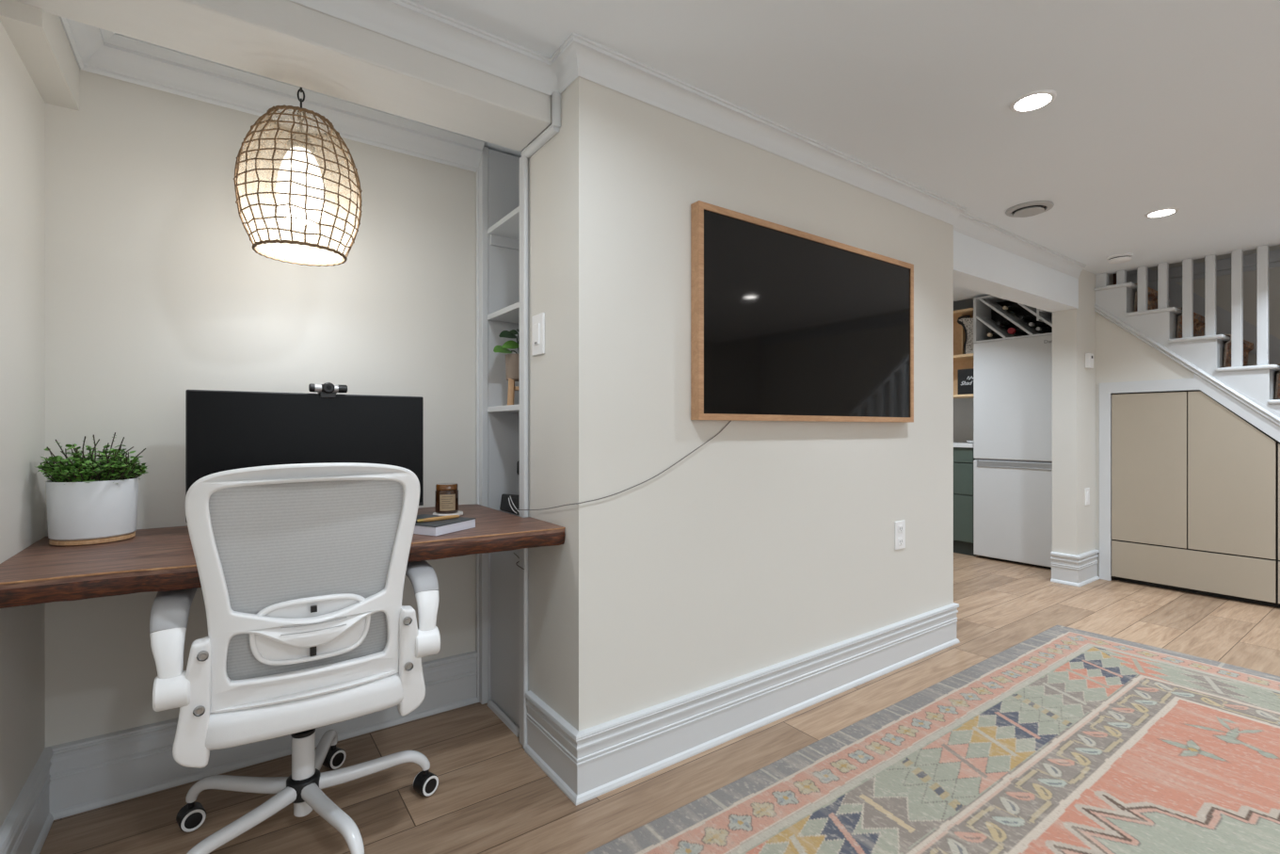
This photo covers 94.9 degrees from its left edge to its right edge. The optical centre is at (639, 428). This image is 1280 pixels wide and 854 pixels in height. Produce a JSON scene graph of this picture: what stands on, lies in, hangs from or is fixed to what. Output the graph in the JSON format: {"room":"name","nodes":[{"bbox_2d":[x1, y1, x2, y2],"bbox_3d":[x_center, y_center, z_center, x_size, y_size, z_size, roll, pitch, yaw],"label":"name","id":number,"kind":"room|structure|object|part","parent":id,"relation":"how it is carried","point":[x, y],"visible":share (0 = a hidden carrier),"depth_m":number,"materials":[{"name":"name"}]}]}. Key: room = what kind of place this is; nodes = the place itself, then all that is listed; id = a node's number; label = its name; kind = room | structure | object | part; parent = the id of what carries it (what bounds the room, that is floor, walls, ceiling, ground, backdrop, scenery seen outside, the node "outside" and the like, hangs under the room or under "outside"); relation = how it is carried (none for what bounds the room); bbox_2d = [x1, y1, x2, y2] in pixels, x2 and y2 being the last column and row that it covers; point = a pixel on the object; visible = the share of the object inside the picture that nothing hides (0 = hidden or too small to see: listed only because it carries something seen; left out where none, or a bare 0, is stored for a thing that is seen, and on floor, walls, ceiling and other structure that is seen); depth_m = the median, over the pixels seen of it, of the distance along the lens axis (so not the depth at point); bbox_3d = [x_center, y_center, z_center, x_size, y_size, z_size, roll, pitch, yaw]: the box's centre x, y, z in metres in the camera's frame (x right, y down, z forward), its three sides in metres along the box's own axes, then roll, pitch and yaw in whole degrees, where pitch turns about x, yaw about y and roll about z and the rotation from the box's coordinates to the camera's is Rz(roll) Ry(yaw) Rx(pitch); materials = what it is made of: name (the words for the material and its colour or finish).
{"room":"home office","nodes":[
{"label":"home office","id":0,"kind":"room"},
{"bbox_2d":[0,20,45,827],"bbox_3d":[-0.293,-0.015,-0.424,0.200,2.130,5.250,0,0,-36],"label":"wall","id":1,"kind":"structure","parent":0,"point":[22,105],"depth_m":1.39,"materials":[{"name":"paint"}]},
{"bbox_2d":[0,650,479,853],"bbox_3d":[0.285,0.954,-0.033,1.196,0.192,4.815,0,0,-36],"label":"baseboard","id":2,"kind":"structure","parent":1,"relation":"attached to","point":[72,777],"depth_m":1.68,"materials":[{"name":"paint"}]},
{"bbox_2d":[0,0,79,110],"bbox_3d":[-1.452,-0.978,1.430,0.068,0.205,0.415,0,0,-36],"label":"soffit","id":3,"kind":"structure","parent":0,"point":[39,37],"depth_m":1.39,"materials":[{"name":"paint"}]},
{"bbox_2d":[45,68,476,747],"bbox_3d":[-1.054,-0.015,2.092,1.485,2.130,0.200,0,0,-36],"label":"wall","id":4,"kind":"structure","parent":0,"point":[157,289],"depth_m":1.76,"materials":[{"name":"paint"}]},
{"bbox_2d":[58,16,484,172],"bbox_3d":[-0.972,-1.034,1.783,1.124,0.093,0.399,0,0,-36],"label":"trim","id":5,"kind":"structure","parent":4,"relation":"attached to","point":[95,50],"depth_m":1.81,"materials":[{"name":"paint"}]},
{"bbox_2d":[0,503,565,607],"bbox_3d":[-0.908,0.338,1.651,1.209,0.095,0.684,0,0,-36],"label":"desk","id":6,"kind":"object","parent":4,"relation":"attached to","point":[162,558],"visible":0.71,"depth_m":1.32,"materials":[{"name":"brown wood"}]},
{"bbox_2d":[36,432,148,545],"bbox_3d":[-1.417,0.150,1.526,0.234,0.280,0.220,0,0,45],"label":"potted plant","id":7,"kind":"object","parent":6,"relation":"on","point":[88,502],"visible":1,"depth_m":1.47,"materials":[{"name":"green plant"}]},
{"bbox_2d":[45,477,138,540],"bbox_3d":[-1.416,0.203,1.523,0.177,0.144,0.177,0,0,-36],"label":"pot","id":8,"kind":"object","parent":7,"relation":"attached to","point":[78,508],"depth_m":1.46,"materials":[{"name":"white ceramic"}]},
{"bbox_2d":[185,389,423,521],"bbox_3d":[-1.009,0.092,1.817,0.624,0.394,0.190,0,0,-36],"label":"computer monitor","id":9,"kind":"object","parent":6,"relation":"on","point":[225,430],"visible":0.55,"depth_m":1.73,"materials":[{"name":"black plastic"}]},
{"bbox_2d":[308,382,347,398],"bbox_3d":[-0.948,-0.115,1.784,0.102,0.046,0.055,0,0,-36],"label":"webcam","id":10,"kind":"object","parent":9,"relation":"attached to","point":[328,390],"visible":1,"depth_m":1.76,"materials":[{"name":"black plastic"}]},
{"bbox_2d":[413,513,475,535],"bbox_3d":[-0.606,0.276,1.690,0.203,0.026,0.160,0,0,24],"label":"notebook","id":11,"kind":"object","parent":6,"relation":"on","point":[443,526],"visible":0.6,"depth_m":1.63,"materials":[{"name":"paper"}]},
{"bbox_2d":[416,514,459,522],"bbox_3d":[-0.581,0.258,1.672,0.011,0.011,0.141,0,0,43],"label":"pen","id":12,"kind":"object","parent":11,"relation":"on","point":[448,517],"visible":0.84,"depth_m":1.67,"materials":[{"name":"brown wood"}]},
{"bbox_2d":[432,510,463,515],"bbox_3d":[-0.639,0.284,1.955,0.100,0.010,0.095,0,0,-36],"label":"coaster","id":13,"kind":"object","parent":6,"relation":"on","point":[460,513],"visible":0.41,"depth_m":1.93,"materials":[{"name":"stone"}]},
{"bbox_2d":[434,482,458,513],"bbox_3d":[-0.642,0.232,1.952,0.074,0.095,0.075,0,0,-36],"label":"candle jar","id":14,"kind":"object","parent":13,"relation":"on","point":[446,494],"visible":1,"depth_m":1.92,"materials":[{"name":"orange glass"}]},
{"bbox_3d":[-0.642,0.193,1.952,0.070,0.018,0.070,0,0,-36],"label":"lid","id":15,"kind":"part","parent":14,"relation":"part of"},
{"bbox_2d":[14,0,551,151],"bbox_3d":[-0.816,-0.998,1.510,1.197,0.165,0.226,0,0,-36],"label":"beam","id":16,"kind":"structure","parent":0,"point":[288,41],"depth_m":1.48,"materials":[{"name":"paint"}]},
{"bbox_2d":[233,87,362,266],"bbox_3d":[-0.938,-0.778,1.625,0.308,0.601,0.306,0,0,-36],"label":"pendant lamp","id":17,"kind":"object","parent":16,"relation":"hanging from","point":[300,190],"visible":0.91,"depth_m":1.58,"materials":[{"name":"wicker"}]},
{"bbox_3d":[-0.938,-0.669,1.625,0.118,0.199,0.118,0,0,-36],"label":"bulb","id":18,"kind":"part","parent":17,"relation":"part of","materials":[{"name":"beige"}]},
{"bbox_2d":[287,129,315,153],"bbox_3d":[-0.938,-0.793,1.625,0.068,0.053,0.068,0,0,-36],"label":"socket","id":19,"kind":"object","parent":17,"relation":"attached to","point":[296,145],"depth_m":1.60,"materials":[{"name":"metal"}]},
{"bbox_3d":[-0.938,-0.961,1.625,0.014,0.227,0.016,0,0,14],"label":"chain","id":20,"kind":"part","parent":17,"relation":"part of","materials":[{"name":"metal"}]},
{"bbox_2d":[39,552,1279,853],"bbox_3d":[2.064,1.100,1.842,6.700,0.100,6.200,0,0,-36],"label":"floor","id":21,"kind":"structure","parent":0,"point":[490,796],"depth_m":1.83,"materials":[{"name":"brown wood"}]},
{"bbox_2d":[149,462,440,853],"bbox_3d":[-0.841,0.561,1.521,0.644,0.976,0.699,0,0,-34],"label":"office chair","id":22,"kind":"object","parent":21,"relation":"on","point":[302,568],"visible":0.98,"depth_m":1.28,"materials":[{"name":"white plastic"}]},
{"bbox_3d":[-0.946,0.461,1.176,0.058,0.118,0.051,0,0,-34],"label":"arm","id":23,"kind":"part","parent":22,"relation":"part of","materials":[{"name":"white plastic"}]},
{"bbox_3d":[-1.047,0.944,1.536,0.288,0.070,0.038,0,0,3],"label":"leg","id":24,"kind":"part","parent":22,"relation":"part of","materials":[{"name":"white plastic"}]},
{"bbox_3d":[-0.938,0.944,1.365,0.038,0.070,0.288,0,0,21],"label":"leg","id":25,"kind":"part","parent":22,"relation":"part of","materials":[{"name":"white plastic"}]},
{"bbox_3d":[-0.711,0.332,1.279,0.443,0.519,0.137,0,0,-34],"label":"frame","id":26,"kind":"part","parent":22,"relation":"part of","materials":[{"name":"white plastic"}]},
{"bbox_3d":[-0.858,0.629,1.500,0.473,0.076,0.511,0,0,-34],"label":"seat","id":27,"kind":"part","parent":22,"relation":"part of","materials":[{"name":"plastic"}]},
{"bbox_3d":[-0.918,0.944,1.693,0.038,0.070,0.288,0,0,-15],"label":"leg","id":28,"kind":"part","parent":22,"relation":"part of","materials":[{"name":"white plastic"}]},
{"bbox_3d":[-0.741,0.944,1.416,0.288,0.070,0.038,0,0,39],"label":"leg","id":29,"kind":"part","parent":22,"relation":"part of","materials":[{"name":"white plastic"}]},
{"bbox_3d":[-0.730,0.944,1.621,0.288,0.070,0.039,0,0,-34],"label":"leg","id":30,"kind":"part","parent":22,"relation":"part of","materials":[{"name":"white plastic"}]},
{"bbox_3d":[-0.524,0.461,1.456,0.058,0.118,0.051,0,0,-34],"label":"arm","id":31,"kind":"part","parent":22,"relation":"part of","materials":[{"name":"white plastic"}]},
{"bbox_2d":[476,145,527,748],"bbox_3d":[-0.388,-0.013,2.176,0.298,2.125,0.437,0,0,-36],"label":"bookcase","id":32,"kind":"object","parent":21,"relation":"on","point":[502,179],"visible":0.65,"depth_m":2.24,"materials":[{"name":"paint"}]},
{"bbox_3d":[-0.608,-0.013,2.257,0.034,2.125,0.050,0,0,-36],"label":"casing","id":33,"kind":"part","parent":32,"relation":"part of","materials":[{"name":"paint"}]},
{"bbox_3d":[-0.384,-0.072,2.183,0.257,0.020,0.329,0,0,-36],"label":"shelf","id":34,"kind":"part","parent":32,"relation":"part of","materials":[{"name":"paint"}]},
{"bbox_3d":[-0.384,-0.423,2.183,0.257,0.020,0.329,0,0,-36],"label":"shelf","id":35,"kind":"part","parent":32,"relation":"part of","materials":[{"name":"paint"}]},
{"bbox_3d":[-0.384,-0.750,2.183,0.257,0.020,0.329,0,0,-36],"label":"shelf","id":36,"kind":"part","parent":32,"relation":"part of","materials":[{"name":"paint"}]},
{"bbox_3d":[-0.486,-0.010,2.343,0.264,2.120,0.048,0,0,-36],"label":"panel","id":37,"kind":"part","parent":32,"relation":"part of","materials":[{"name":"paint"}]},
{"bbox_3d":[-0.472,0.700,2.121,0.013,0.700,0.328,0,0,-36],"label":"panel","id":38,"kind":"part","parent":32,"relation":"part of","materials":[{"name":"paint"}]},
{"bbox_2d":[499,493,519,514],"bbox_3d":[-0.424,0.286,2.182,0.129,0.077,0.205,0,0,-36],"label":"pouch","id":39,"kind":"object","parent":32,"relation":"on","point":[509,503],"visible":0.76,"depth_m":2.16,"materials":[{"name":"fabric"}]},
{"bbox_2d":[507,378,519,404],"bbox_3d":[-0.449,-0.133,2.192,0.088,0.101,0.088,0,0,-11],"label":"plant stand","id":40,"kind":"object","parent":32,"relation":"on","point":[512,388],"visible":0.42,"depth_m":2.15,"materials":[{"name":"brown wood"}]},
{"bbox_2d":[493,328,519,381],"bbox_3d":[-0.458,-0.279,2.182,0.118,0.200,0.180,0,0,12],"label":"shelf plant","id":41,"kind":"object","parent":40,"relation":"on","point":[512,360],"visible":0.53,"depth_m":2.15,"materials":[{"name":"green plant"}]},
{"bbox_3d":[-0.449,-0.226,2.192,0.106,0.094,0.106,0,0,-36],"label":"pot","id":42,"kind":"part","parent":41,"relation":"part of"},
{"bbox_3d":[-0.473,-0.133,2.156,0.036,0.101,0.027,0,0,-36],"label":"leg","id":43,"kind":"part","parent":40,"relation":"part of","materials":[{"name":"brown wood"}]},
{"bbox_2d":[516,460,519,475],"bbox_3d":[-0.454,0.188,2.312,0.058,0.126,0.037,0,0,-36],"label":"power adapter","id":44,"kind":"object","parent":32,"relation":"attached to","point":[518,462],"visible":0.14,"depth_m":2.29,"materials":[{"name":"black plastic"}]},
{"bbox_3d":[-0.382,0.072,1.947,0.028,1.955,0.057,0,0,-36],"label":"casing","id":45,"kind":"part","parent":32,"relation":"part of","materials":[{"name":"paint"}]},
{"bbox_2d":[585,624,1279,853],"bbox_3d":[1.538,1.046,1.160,3.412,0.008,2.400,0,0,-36],"label":"area rug","id":46,"kind":"object","parent":21,"relation":"on","point":[1063,739],"visible":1,"depth_m":1.78,"materials":[{"name":"fabric"}]},
{"bbox_2d":[953,447,975,556],"bbox_3d":[2.737,0.604,5.338,0.622,0.891,0.852,0,0,-36],"label":"base cabinet","id":47,"kind":"object","parent":21,"relation":"on","point":[963,456],"visible":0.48,"depth_m":4.88,"materials":[{"name":"wood"}]},
{"bbox_2d":[953,441,973,447],"bbox_3d":[2.734,0.141,5.340,0.655,0.033,0.865,0,0,-36],"label":"countertop","id":48,"kind":"structure","parent":47,"relation":"on","point":[955,443],"depth_m":4.88,"materials":[{"name":"stone"}]},
{"bbox_3d":[2.494,0.747,5.160,0.020,0.382,0.839,0,0,-36],"label":"drawer","id":49,"kind":"part","parent":47,"relation":"part of","materials":[{"name":"wood"}]},
{"bbox_3d":[2.494,0.419,5.160,0.020,0.258,0.839,0,0,-36],"label":"drawer","id":50,"kind":"part","parent":47,"relation":"part of","materials":[{"name":"wood"}]},
{"bbox_3d":[2.494,0.223,5.160,0.020,0.118,0.839,0,0,-36],"label":"drawer","id":51,"kind":"part","parent":47,"relation":"part of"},
{"bbox_2d":[973,334,1052,568],"bbox_3d":[3.143,0.178,4.724,0.634,1.744,0.600,0,0,-36],"label":"refrigerator","id":52,"kind":"object","parent":21,"relation":"on","point":[1013,377],"visible":0.62,"depth_m":4.54,"materials":[{"name":"metal"}]},
{"bbox_2d":[973,295,1052,343],"bbox_3d":[3.002,-0.878,4.625,0.278,0.368,0.596,0,0,-36],"label":"wine rack","id":53,"kind":"object","parent":52,"relation":"on","point":[987,310],"visible":0.36,"depth_m":4.75,"materials":[{"name":"paint"}]},
{"bbox_3d":[2.831,-0.878,4.856,0.268,0.368,0.022,0,0,-36],"label":"panel","id":54,"kind":"part","parent":53,"relation":"part of","materials":[{"name":"paint"}]},
{"bbox_3d":[2.964,-1.055,4.670,0.268,0.014,0.434,0,0,-36],"label":"panel","id":55,"kind":"part","parent":53,"relation":"part of","materials":[{"name":"paint"}]},
{"bbox_2d":[987,332,1002,338],"bbox_3d":[2.893,-0.751,4.778,0.238,0.056,0.057,0,0,-36],"label":"wine bottle","id":56,"kind":"object","parent":53,"relation":"in","point":[994,335],"visible":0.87,"depth_m":4.74,"materials":[{"name":"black glass"}]},
{"bbox_2d":[996,320,1013,329],"bbox_3d":[2.938,-0.835,4.733,0.218,0.056,0.057,0,0,-36],"label":"wine bottle","id":57,"kind":"object","parent":53,"relation":"in","point":[1003,324],"visible":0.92,"depth_m":4.71,"materials":[{"name":"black glass"}]},
{"bbox_2d":[1002,305,1020,314],"bbox_3d":[2.961,-0.950,4.692,0.228,0.056,0.057,0,0,-36],"label":"wine bottle","id":58,"kind":"object","parent":53,"relation":"in","point":[1014,310],"visible":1,"depth_m":4.67,"materials":[{"name":"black glass"}]},
{"bbox_3d":[3.005,-0.702,4.614,0.268,0.014,0.574,0,0,-36],"label":"panel","id":59,"kind":"part","parent":53,"relation":"part of","materials":[{"name":"paint"}]},
{"bbox_2d":[1008,327,1027,335],"bbox_3d":[2.986,-0.761,4.645,0.242,0.056,0.057,0,0,-36],"label":"wine bottle","id":60,"kind":"object","parent":53,"relation":"in","point":[1016,331],"visible":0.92,"depth_m":4.61,"materials":[{"name":"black glass"}]},
{"bbox_3d":[2.995,-0.761,4.651,0.219,0.056,0.057,0,0,-36],"label":"glass","id":61,"kind":"part","parent":60,"relation":"part of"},
{"bbox_3d":[3.111,-0.878,4.703,0.010,0.368,0.596,0,0,-36],"label":"panel","id":62,"kind":"part","parent":53,"relation":"part of","materials":[{"name":"wood"}]},
{"bbox_2d":[1019,315,1037,322],"bbox_3d":[3.030,-0.855,4.596,0.228,0.056,0.057,0,0,-36],"label":"wine bottle","id":63,"kind":"object","parent":53,"relation":"in","point":[1026,318],"visible":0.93,"depth_m":4.57,"materials":[{"name":"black glass"}]},
{"bbox_2d":[1028,321,1047,329],"bbox_3d":[3.067,-0.792,4.534,0.238,0.056,0.057,0,0,-36],"label":"wine bottle","id":64,"kind":"object","parent":53,"relation":"in","point":[1035,325],"visible":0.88,"depth_m":4.50,"materials":[{"name":"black glass"}]},
{"bbox_2d":[1036,326,1052,333],"bbox_3d":[3.098,-0.753,4.501,0.228,0.056,0.057,0,0,-36],"label":"wine bottle","id":65,"kind":"object","parent":53,"relation":"in","point":[1043,329],"visible":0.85,"depth_m":4.47,"materials":[{"name":"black glass"}]},
{"bbox_3d":[3.095,-0.936,4.487,0.268,0.252,0.016,0,0,-36],"label":"step panel","id":66,"kind":"part","parent":53,"relation":"part of","materials":[{"name":"paint"}]},
{"bbox_3d":[2.910,0.643,4.559,0.051,0.770,0.596,0,0,-36],"label":"door","id":67,"kind":"part","parent":52,"relation":"part of","materials":[{"name":"metal"}]},
{"bbox_3d":[2.910,-0.225,4.559,0.051,0.938,0.596,0,0,-36],"label":"door","id":68,"kind":"part","parent":52,"relation":"part of","materials":[{"name":"metal"}]},
{"bbox_3d":[2.892,0.281,4.541,0.012,0.055,0.546,0,0,-36],"label":"handle","id":69,"kind":"part","parent":52,"relation":"part of","materials":[{"name":"silver metal"}]},
{"bbox_2d":[1093,244,1279,427],"bbox_3d":[4.238,-0.020,3.412,0.926,2.158,2.412,0,0,-36],"label":"staircase","id":70,"kind":"structure","parent":21,"relation":"on","point":[1188,338],"depth_m":3.69,"materials":[{"name":"paint"}]},
{"bbox_3d":[3.241,-1.033,4.117,0.060,0.094,0.060,0,0,-36],"label":"newel post","id":71,"kind":"part","parent":70,"relation":"part of","materials":[{"name":"paint"}]},
{"bbox_3d":[3.768,0.065,3.316,0.048,1.872,2.009,0,0,-36],"label":"stringer moulding","id":72,"kind":"part","parent":70,"relation":"part of","materials":[{"name":"paint"}]},
{"bbox_2d":[1111,390,1278,607],"bbox_3d":[3.597,0.406,3.819,0.306,1.288,0.780,0,0,-36],"label":"cabinet","id":73,"kind":"object","parent":21,"relation":"on","point":[1194,481],"visible":0.99,"depth_m":3.71,"materials":[{"name":"beige laminate"}]},
{"bbox_3d":[3.368,0.265,3.893,0.019,0.996,0.386,0,0,-36],"label":"door","id":74,"kind":"part","parent":73,"relation":"part of","materials":[{"name":"beige laminate"}]},
{"bbox_3d":[3.480,0.894,3.736,0.019,0.244,0.772,0,0,-36],"label":"drawer","id":75,"kind":"part","parent":73,"relation":"part of","materials":[{"name":"beige laminate"}]},
{"bbox_3d":[3.594,0.265,3.577,0.019,0.996,0.380,0,0,-36],"label":"door","id":76,"kind":"part","parent":73,"relation":"part of","materials":[{"name":"beige laminate"}]},
{"bbox_2d":[1277,440,1279,607],"bbox_3d":[4.108,0.561,3.104,0.306,0.976,0.978,0,0,-36],"label":"base cabinet","id":77,"kind":"object","parent":21,"relation":"on","point":[1278,442],"visible":1,"depth_m":3.41,"materials":[{"name":"beige laminate"}]},
{"bbox_3d":[3.990,0.894,3.022,0.019,0.244,0.962,0,0,-36],"label":"drawer","id":78,"kind":"part","parent":77,"relation":"part of","materials":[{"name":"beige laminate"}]},
{"bbox_3d":[3.920,0.429,3.120,0.019,0.683,0.722,0,0,-36],"label":"door","id":79,"kind":"part","parent":77,"relation":"part of","materials":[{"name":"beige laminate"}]},
{"bbox_2d":[528,76,953,731],"bbox_3d":[0.577,-0.015,2.424,2.104,2.130,0.365,0,0,-36],"label":"wall","id":80,"kind":"structure","parent":0,"point":[768,543],"depth_m":1.90,"materials":[{"name":"paint"}]},
{"bbox_2d":[487,699,519,735],"bbox_3d":[-0.492,1.041,2.118,0.016,0.018,0.280,0,0,-36],"label":"trim","id":81,"kind":"structure","parent":80,"relation":"attached to","point":[498,712],"depth_m":2.11,"materials":[{"name":"paint"}]},
{"bbox_2d":[531,312,544,355],"bbox_3d":[-0.325,-0.297,1.865,0.014,0.129,0.080,0,0,-36],"label":"light switch","id":82,"kind":"object","parent":80,"relation":"attached to","point":[538,320],"visible":1,"depth_m":1.85,"materials":[{"name":"white plastic"}]},
{"bbox_2d":[521,91,560,158],"bbox_3d":[-0.310,-0.943,1.842,0.028,0.114,0.241,0,0,-36],"label":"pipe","id":83,"kind":"structure","parent":80,"relation":"attached to","point":[552,129],"depth_m":1.76,"materials":[{"name":"paint"}]},
{"bbox_2d":[289,0,1086,278],"bbox_3d":[0.864,-1.038,2.460,5.035,0.084,0.180,0,0,-36],"label":"trim","id":84,"kind":"structure","parent":80,"relation":"attached to","point":[408,22],"depth_m":1.76,"materials":[{"name":"paint"}]},
{"bbox_2d":[524,602,959,805],"bbox_3d":[0.356,0.954,2.733,2.146,0.192,1.166,0,0,-36],"label":"baseboard","id":85,"kind":"structure","parent":80,"relation":"attached to","point":[588,763],"depth_m":1.94,"materials":[{"name":"paint"}]},
{"bbox_2d":[690,200,913,422],"bbox_3d":[0.690,-0.377,2.253,1.262,0.699,0.038,0,0,-36],"label":"television","id":86,"kind":"object","parent":80,"relation":"attached to","point":[788,324],"visible":1,"depth_m":2.14,"materials":[{"name":"black plastic"}]},
{"bbox_2d":[516,420,730,510],"bbox_3d":[-0.066,0.124,1.997,0.623,0.305,0.435,0,0,-36],"label":"cable","id":87,"kind":"object","parent":86,"relation":"hanging from","point":[729,421],"visible":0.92,"depth_m":1.81,"materials":[{"name":"plastic"}]},
{"bbox_3d":[0.690,-0.037,2.253,1.262,0.021,0.038,0,0,-36],"label":"frame rail","id":88,"kind":"part","parent":86,"relation":"part of","materials":[{"name":"brown wood"}]},
{"bbox_3d":[0.690,-0.716,2.253,1.262,0.021,0.038,0,0,-36],"label":"frame rail","id":89,"kind":"part","parent":86,"relation":"part of","materials":[{"name":"brown wood"}]},
{"bbox_2d":[894,520,905,549],"bbox_3d":[1.155,0.473,2.607,0.078,0.124,0.009,0,0,-36],"label":"wall outlet","id":90,"kind":"object","parent":80,"relation":"attached to","point":[899,526],"visible":1,"depth_m":2.60,"materials":[{"name":"white plastic"}]},
{"bbox_2d":[898,524,903,532],"bbox_3d":[1.156,0.445,2.606,0.034,0.034,0.004,0,0,-36],"label":"socket","id":91,"kind":"object","parent":90,"relation":"attached to","point":[901,526],"depth_m":2.60,"materials":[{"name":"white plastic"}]},
{"bbox_2d":[898,537,903,545],"bbox_3d":[1.156,0.501,2.606,0.034,0.034,0.004,0,0,-36],"label":"socket","id":92,"kind":"object","parent":90,"relation":"attached to","point":[901,539],"depth_m":2.60,"materials":[{"name":"white plastic"}]},
{"bbox_2d":[953,230,1078,312],"bbox_3d":[2.176,-0.940,3.483,1.730,0.280,0.160,0,0,-36],"label":"header","id":93,"kind":"object","parent":80,"relation":"attached to","point":[981,266],"visible":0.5,"depth_m":3.38,"materials":[{"name":"paint"}]},
{"bbox_2d":[409,0,1279,301],"bbox_3d":[1.647,-1.205,1.544,5.675,0.250,6.200,0,0,-36],"label":"ceiling","id":94,"kind":"structure","parent":0,"point":[1158,104],"depth_m":1.85,"materials":[{"name":"paint"}]},
{"bbox_2d":[1005,200,1054,217],"bbox_3d":[1.909,-1.067,2.882,0.200,0.026,0.200,0,0,-36],"label":"ceiling vent","id":95,"kind":"object","parent":94,"relation":"in","point":[1030,208],"visible":1,"depth_m":2.85,"materials":[{"name":"plastic"}]},
{"bbox_2d":[1008,89,1056,111],"bbox_3d":[1.295,-1.076,1.937,0.131,0.008,0.131,0,0,-36],"label":"recessed light","id":96,"kind":"object","parent":94,"relation":"in","point":[1035,100],"visible":1,"depth_m":1.93,"materials":[{"name":"white plastic"}]},
{"bbox_2d":[1106,253,1133,263],"bbox_3d":[3.006,-1.062,3.680,0.130,0.037,0.130,0,0,-36],"label":"smoke detector","id":97,"kind":"object","parent":94,"relation":"attached to","point":[1119,258],"visible":1,"depth_m":3.65,"materials":[{"name":"white plastic"}]},
{"bbox_2d":[1144,207,1179,217],"bbox_3d":[2.607,-1.076,2.936,0.131,0.008,0.131,0,0,-36],"label":"recessed light","id":98,"kind":"object","parent":94,"relation":"in","point":[1163,212],"visible":1,"depth_m":2.92,"materials":[{"name":"white plastic"}]},
{"bbox_2d":[953,398,973,441],"bbox_3d":[3.280,-0.015,5.353,0.240,2.130,1.500,0,0,-36],"label":"wall","id":99,"kind":"structure","parent":0,"point":[963,408],"depth_m":5.50,"materials":[{"name":"paint"}]},
{"bbox_2d":[1052,269,1095,555],"bbox_3d":[3.024,-0.015,4.086,0.370,2.130,0.143,0,0,-36],"label":"column","id":100,"kind":"structure","parent":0,"point":[1073,329],"depth_m":3.99,"materials":[{"name":"paint"}]},
{"bbox_2d":[1050,548,1099,587],"bbox_3d":[3.006,0.948,4.058,0.361,0.204,0.169,0,0,-36],"label":"baseboard","id":101,"kind":"structure","parent":100,"relation":"attached to","point":[1080,569],"depth_m":3.97,"materials":[{"name":"paint"}]},
{"bbox_2d":[1085,487,1089,505],"bbox_3d":[3.066,0.468,4.023,0.075,0.115,0.009,0,0,-36],"label":"outlet cover","id":102,"kind":"object","parent":100,"relation":"attached to","point":[1087,490],"visible":1,"depth_m":4.01,"materials":[{"name":"white plastic"}]},
{"bbox_2d":[1085,352,1093,367],"bbox_3d":[3.073,-0.462,4.014,0.077,0.100,0.030,0,0,-36],"label":"wall thermostat","id":103,"kind":"object","parent":100,"relation":"attached to","point":[1089,357],"visible":1,"depth_m":4.00,"materials":[{"name":"white plastic"}]},
{"bbox_2d":[1108,273,1113,540],"bbox_3d":[3.498,-0.130,4.549,0.820,2.360,0.060,0,0,-36],"label":"wall","id":104,"kind":"structure","parent":0,"point":[1111,276],"depth_m":4.71,"materials":[{"name":"paint"}]},
{"bbox_2d":[953,244,1279,393],"bbox_3d":[4.651,-0.150,3.812,0.200,2.400,6.000,0,0,-36],"label":"wall","id":105,"kind":"structure","parent":0,"point":[1223,282],"depth_m":4.14,"materials":[{"name":"paint"}]},
{"bbox_2d":[1113,272,1116,284],"bbox_3d":[3.839,-1.153,4.720,0.024,0.305,0.052,0,0,-36],"label":"door","id":106,"kind":"structure","parent":105,"relation":"in","point":[1114,274],"depth_m":4.72,"materials":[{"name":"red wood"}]},
{"bbox_2d":[1126,267,1279,363],"bbox_3d":[4.497,-0.310,3.837,0.020,2.240,2.220,0,0,-36],"label":"trim","id":107,"kind":"structure","parent":105,"relation":"attached to","point":[1223,316],"depth_m":4.24,"materials":[{"name":"paint"}]},
{"bbox_2d":[1126,249,1279,283],"bbox_3d":[5.068,-1.163,3.029,0.030,0.115,4.240,0,0,-36],"label":"trim","id":108,"kind":"structure","parent":105,"relation":"attached to","point":[1223,265],"depth_m":4.25,"materials":[{"name":"paint"}]},
{"bbox_2d":[1095,312,1193,576],"bbox_3d":[3.375,0.082,3.930,0.060,1.935,0.565,0,0,-36],"label":"wall","id":109,"kind":"structure","parent":0,"point":[1120,356],"depth_m":4.02,"materials":[{"name":"paint"}]},
{"bbox_2d":[1099,373,1279,580],"bbox_3d":[3.855,0.329,3.197,0.018,1.440,2.224,0,0,-36],"label":"trim","id":110,"kind":"structure","parent":109,"relation":"attached to","point":[1107,389],"depth_m":4.05,"materials":[{"name":"paint"}]},
{"bbox_3d":[1.012,-0.015,4.778,5.000,2.130,0.200,0,0,-36],"label":"wall","id":111,"kind":"structure","parent":0,"visible":0},
{"bbox_2d":[953,307,973,398],"bbox_3d":[2.632,-0.628,5.212,0.282,0.727,0.775,0,0,-36],"label":"wall shelf","id":112,"kind":"object","parent":111,"relation":"attached to","point":[961,360],"visible":0.23,"depth_m":5.12,"materials":[{"name":"brown wood"}]},
{"bbox_2d":[957,368,973,394],"bbox_3d":[2.782,-0.389,4.938,0.173,0.212,0.140,0,0,-36],"label":"sign","id":113,"kind":"object","parent":112,"relation":"on","point":[965,376],"visible":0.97,"depth_m":4.89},
{"bbox_2d":[957,315,973,353],"bbox_3d":[2.736,-0.781,4.920,0.050,0.335,0.159,0,0,-36],"label":"patterned vase","id":114,"kind":"object","parent":112,"relation":"on","point":[965,321],"visible":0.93,"depth_m":4.89,"materials":[{"name":"beige ceramic"}]}
]}

